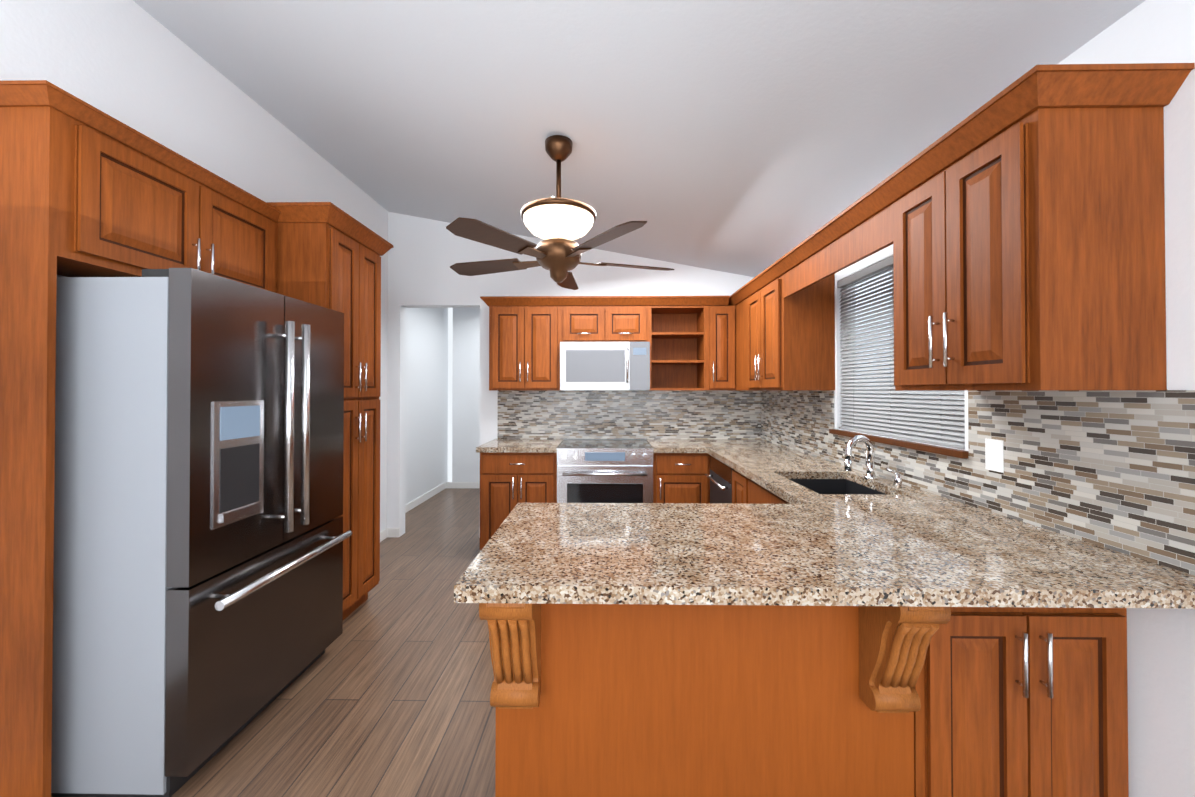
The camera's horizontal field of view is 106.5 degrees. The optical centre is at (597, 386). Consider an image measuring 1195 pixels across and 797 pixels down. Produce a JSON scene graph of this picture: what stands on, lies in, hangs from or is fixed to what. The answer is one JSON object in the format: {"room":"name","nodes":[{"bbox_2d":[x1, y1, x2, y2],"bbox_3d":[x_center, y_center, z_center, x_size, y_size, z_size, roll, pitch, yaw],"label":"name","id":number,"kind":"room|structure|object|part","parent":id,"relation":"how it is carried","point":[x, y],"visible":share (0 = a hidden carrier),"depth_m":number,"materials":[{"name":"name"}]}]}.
{"room":"kitchen","nodes":[
{"label":"kitchen","id":0,"kind":"room"},
{"bbox_2d":[0,0,447,531],"bbox_3d":[-2.161,-0.285,2.319,0.320,3.350,8.100,0,-1,1],"label":"wall","id":1,"kind":"structure","parent":0,"point":[133,65],"depth_m":2.29,"materials":[{"name":"white paint"}]},
{"bbox_2d":[0,80,283,294],"bbox_3d":[-1.850,-0.680,1.905,0.310,0.533,0.955,0,-1,1],"label":"upper cabinet","id":2,"kind":"object","parent":1,"relation":"attached to","point":[86,190],"depth_m":1.56,"materials":[{"name":"brown wood"}]},
{"bbox_2d":[380,528,392,541],"bbox_3d":[-1.960,1.358,3.571,0.040,0.085,1.200,0,-1,1],"label":"baseboard","id":3,"kind":"structure","parent":1,"relation":"attached to","point":[389,532],"depth_m":4.14,"materials":[{"name":"white wood"}]},
{"bbox_2d":[405,482,445,512],"bbox_3d":[-2.148,1.373,5.254,0.012,0.085,1.920,0,-1,1],"label":"baseboard","id":4,"kind":"structure","parent":1,"relation":"attached to","point":[426,496],"depth_m":5.51,"materials":[{"name":"white wood"}]},
{"bbox_2d":[171,488,495,796],"bbox_3d":[-0.261,1.419,2.273,4.080,0.060,8.300,0,-1,1],"label":"floor","id":5,"kind":"structure","parent":0,"point":[387,693],"depth_m":1.96,"materials":[{"name":"brown wood"}]},
{"bbox_2d":[51,268,351,796],"bbox_3d":[-1.616,0.494,1.925,0.682,1.785,0.875,0,-1,1],"label":"fridge","id":6,"kind":"object","parent":5,"relation":"on","point":[200,536],"visible":0.98,"depth_m":1.50,"materials":[{"name":"grey metal"}]},
{"bbox_2d":[284,208,383,619],"bbox_3d":[-1.719,0.226,2.661,0.548,2.333,0.573,0,-1,1],"label":"tall cabinet","id":7,"kind":"object","parent":5,"relation":"on","point":[305,229],"depth_m":2.38,"materials":[{"name":"brown wood"}]},
{"bbox_2d":[328,228,380,610],"bbox_3d":[-1.418,0.205,2.654,0.054,2.115,0.522,0,-1,1],"label":"door","id":8,"kind":"structure","parent":7,"relation":"attached to","point":[354,282],"depth_m":2.67,"materials":[{"name":"brown wood"}]},
{"bbox_2d":[480,452,556,549],"bbox_3d":[-0.627,0.964,3.825,0.618,0.878,0.652,0,-1,1],"label":"base cabinet","id":9,"kind":"object","parent":5,"relation":"on","point":[509,482],"visible":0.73,"depth_m":3.54,"materials":[{"name":"brown wood"}]},
{"bbox_2d":[476,439,563,452],"bbox_3d":[-0.636,0.503,3.837,0.640,0.040,0.638,0,-1,1],"label":"countertop","id":10,"kind":"structure","parent":9,"relation":"on","point":[496,445],"depth_m":3.58,"materials":[{"name":"stone"}]},
{"bbox_2d":[557,439,652,502],"bbox_3d":[0.063,0.945,3.783,0.756,0.915,0.695,0,-1,1],"label":"range","id":11,"kind":"object","parent":5,"relation":"on","point":[604,471],"visible":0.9,"depth_m":3.50,"materials":[{"name":"silver metal"}]},
{"bbox_2d":[653,453,709,502],"bbox_3d":[0.674,0.964,3.805,0.456,0.878,0.652,0,-1,1],"label":"base cabinet","id":12,"kind":"object","parent":5,"relation":"on","point":[680,478],"visible":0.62,"depth_m":3.52,"materials":[{"name":"brown wood"}]},
{"bbox_2d":[646,439,701,452],"bbox_3d":[0.644,0.503,3.817,0.400,0.040,0.638,0,-1,1],"label":"countertop","id":13,"kind":"structure","parent":12,"relation":"on","point":[658,445],"depth_m":3.61,"materials":[{"name":"stone"}]},
{"bbox_2d":[705,455,789,503],"bbox_3d":[1.154,0.956,2.933,0.668,0.878,2.381,0,-1,1],"label":"base cabinet","id":14,"kind":"object","parent":5,"relation":"on","point":[729,485],"visible":0.15,"depth_m":2.84,"materials":[{"name":"brown wood"}]},
{"bbox_2d":[694,439,1194,608],"bbox_3d":[1.153,0.588,2.565,0.658,0.232,3.123,0,-1,1],"label":"countertop","id":15,"kind":"structure","parent":14,"relation":"on","point":[1002,561],"depth_m":1.31,"materials":[{"name":"stone"}]},
{"bbox_2d":[844,435,901,487],"bbox_3d":[1.329,0.356,2.205,0.188,0.225,0.286,0,-1,1],"label":"faucet","id":16,"kind":"object","parent":15,"relation":"on","point":[870,464],"visible":1,"depth_m":2.24,"materials":[{"name":"silver metal"}]},
{"bbox_2d":[479,603,1128,796],"bbox_3d":[0.589,0.942,1.402,1.748,0.879,0.693,0,-1,1],"label":"base cabinet","id":17,"kind":"object","parent":5,"relation":"on","point":[618,700],"depth_m":1.24,"materials":[{"name":"brown wood"}]},
{"bbox_2d":[454,499,965,606],"bbox_3d":[0.240,0.482,1.398,1.130,0.040,0.760,0,-1,1],"label":"countertop","id":18,"kind":"structure","parent":17,"relation":"on","point":[833,534],"depth_m":1.17,"materials":[{"name":"stone"}]},
{"bbox_3d":[1.172,0.891,1.230,0.578,0.778,0.030,0,-1,1],"label":"kitchen peninsula base front","id":19,"kind":"part","parent":17,"relation":"part of","materials":[{"name":"brown wood"}]},
{"bbox_2d":[452,307,479,481],"bbox_3d":[-0.197,-0.225,6.297,3.680,3.300,0.120,0,-1,1],"label":"wall","id":20,"kind":"structure","parent":0,"point":[466,401],"depth_m":6.26,"materials":[{"name":"white paint"}]},
{"bbox_2d":[446,482,479,487],"bbox_3d":[-0.298,1.382,6.219,3.680,0.085,0.012,0,-1,1],"label":"baseboard","id":21,"kind":"structure","parent":20,"relation":"attached to","point":[448,484],"depth_m":6.24,"materials":[{"name":"white wood"}]},
{"bbox_2d":[387,212,754,535],"bbox_3d":[-0.230,-0.243,4.218,3.480,3.300,0.120,0,-1,1],"label":"wall","id":22,"kind":"structure","parent":0,"point":[424,254],"depth_m":4.18,"materials":[{"name":"white paint"}]},
{"bbox_2d":[488,296,563,389],"bbox_3d":[-0.624,-0.359,3.992,0.619,0.786,0.340,0,-1,1],"label":"upper cabinet","id":23,"kind":"object","parent":22,"relation":"attached to","point":[526,333],"depth_m":3.83,"materials":[{"name":"brown wood"}]},
{"bbox_2d":[564,296,611,341],"bbox_3d":[-0.095,-0.566,3.986,0.439,0.371,0.340,0,-1,1],"label":"upper cabinet","id":24,"kind":"object","parent":22,"relation":"attached to","point":[586,318],"depth_m":3.82,"materials":[{"name":"brown wood"}]},
{"bbox_2d":[560,342,649,389],"bbox_3d":[0.065,-0.172,3.929,0.756,0.408,0.442,0,-1,1],"label":"microwave","id":25,"kind":"object","parent":24,"relation":"attached to","point":[604,365],"visible":1,"depth_m":3.75,"materials":[{"name":"silver metal"}]},
{"bbox_2d":[498,390,757,438],"bbox_3d":[0.284,0.261,4.139,2.430,0.450,0.010,0,-1,1],"label":"tile backsplash","id":26,"kind":"structure","parent":22,"relation":"attached to","point":[522,414],"depth_m":4.14,"materials":[{"name":"tile"}]},
{"bbox_2d":[612,296,651,343],"bbox_3d":[0.227,-0.566,3.981,0.440,0.371,0.340,0,-1,1],"label":"upper cabinet","id":27,"kind":"object","parent":22,"relation":"attached to","point":[631,315],"depth_m":3.81,"materials":[{"name":"brown wood"}]},
{"bbox_2d":[696,296,735,389],"bbox_3d":[1.051,-0.359,3.966,0.268,0.786,0.340,0,-1,1],"label":"upper cabinet","id":28,"kind":"object","parent":22,"relation":"attached to","point":[715,320],"depth_m":3.80,"materials":[{"name":"brown wood"}]},
{"bbox_2d":[133,0,1144,276],"bbox_3d":[-0.261,-1.392,2.298,3.760,0.796,8.300,0,-1,1],"label":"ceiling","id":29,"kind":"structure","parent":0,"point":[753,138],"depth_m":1.99,"materials":[{"name":"white paint"}]},
{"bbox_2d":[446,135,673,289],"bbox_3d":[-0.208,-0.937,2.454,1.293,0.756,1.229,0,-1,1],"label":"fan","id":30,"kind":"object","parent":29,"relation":"hanging from","point":[558,224],"visible":1,"depth_m":2.29,"materials":[{"name":"brown wood"}]},
{"bbox_2d":[834,0,1194,796],"bbox_3d":[1.539,0.089,2.256,0.120,2.600,8.100,0,-1,1],"label":"wall","id":31,"kind":"structure","parent":0,"point":[1160,702],"depth_m":1.14,"materials":[{"name":"white paint"}]},
{"bbox_2d":[727,291,742,389],"bbox_3d":[1.331,-0.360,3.768,0.341,0.786,0.728,0,-1,1],"label":"upper cabinet","id":32,"kind":"object","parent":31,"relation":"attached to","point":[736,300],"depth_m":3.71,"materials":[{"name":"brown wood"}]},
{"bbox_2d":[743,263,838,389],"bbox_3d":[1.321,-0.366,3.126,0.341,0.786,0.665,0,-1,1],"label":"upper cabinet","id":33,"kind":"object","parent":31,"relation":"attached to","point":[789,311],"depth_m":2.80,"materials":[{"name":"brown wood"}]},
{"bbox_2d":[829,429,968,457],"bbox_3d":[1.482,0.274,2.276,0.075,0.027,1.040,0,-1,1],"label":"window sill","id":34,"kind":"structure","parent":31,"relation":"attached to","point":[957,453],"depth_m":2.06,"materials":[{"name":"brown wood"}]},
{"bbox_2d":[843,267,964,414],"bbox_3d":[1.544,-0.201,2.279,0.050,0.920,0.980,0,-1,1],"label":"window","id":35,"kind":"structure","parent":31,"relation":"in","point":[869,323],"depth_m":2.52,"materials":[{"name":"white"}]},
{"bbox_2d":[837,256,964,448],"bbox_3d":[1.497,-0.200,2.280,0.036,0.914,0.964,0,-1,1],"label":"window blinds","id":36,"kind":"object","parent":35,"relation":"attached to","point":[923,421],"visible":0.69,"depth_m":2.35,"materials":[{"name":"grey plastic"}]},
{"bbox_2d":[758,390,1194,575],"bbox_3d":[1.478,0.247,2.588,0.008,0.450,3.073,0,-1,1],"label":"tile backsplash","id":37,"kind":"structure","parent":31,"relation":"attached to","point":[1112,469],"depth_m":1.38,"materials":[{"name":"tile"}]},
{"bbox_2d":[985,438,1003,472],"bbox_3d":[1.455,0.251,1.636,0.007,0.115,0.070,0,-1,1],"label":"electrical outlet plate","id":38,"kind":"object","parent":37,"relation":"attached to","point":[994,456],"visible":1,"depth_m":1.63,"materials":[{"name":"white plastic"}]},
{"bbox_2d":[883,75,1176,389],"bbox_3d":[1.294,-0.381,1.437,0.341,0.786,0.575,0,-1,1],"label":"upper cabinet","id":39,"kind":"object","parent":31,"relation":"attached to","point":[1019,224],"depth_m":1.15,"materials":[{"name":"brown wood"}]}
]}

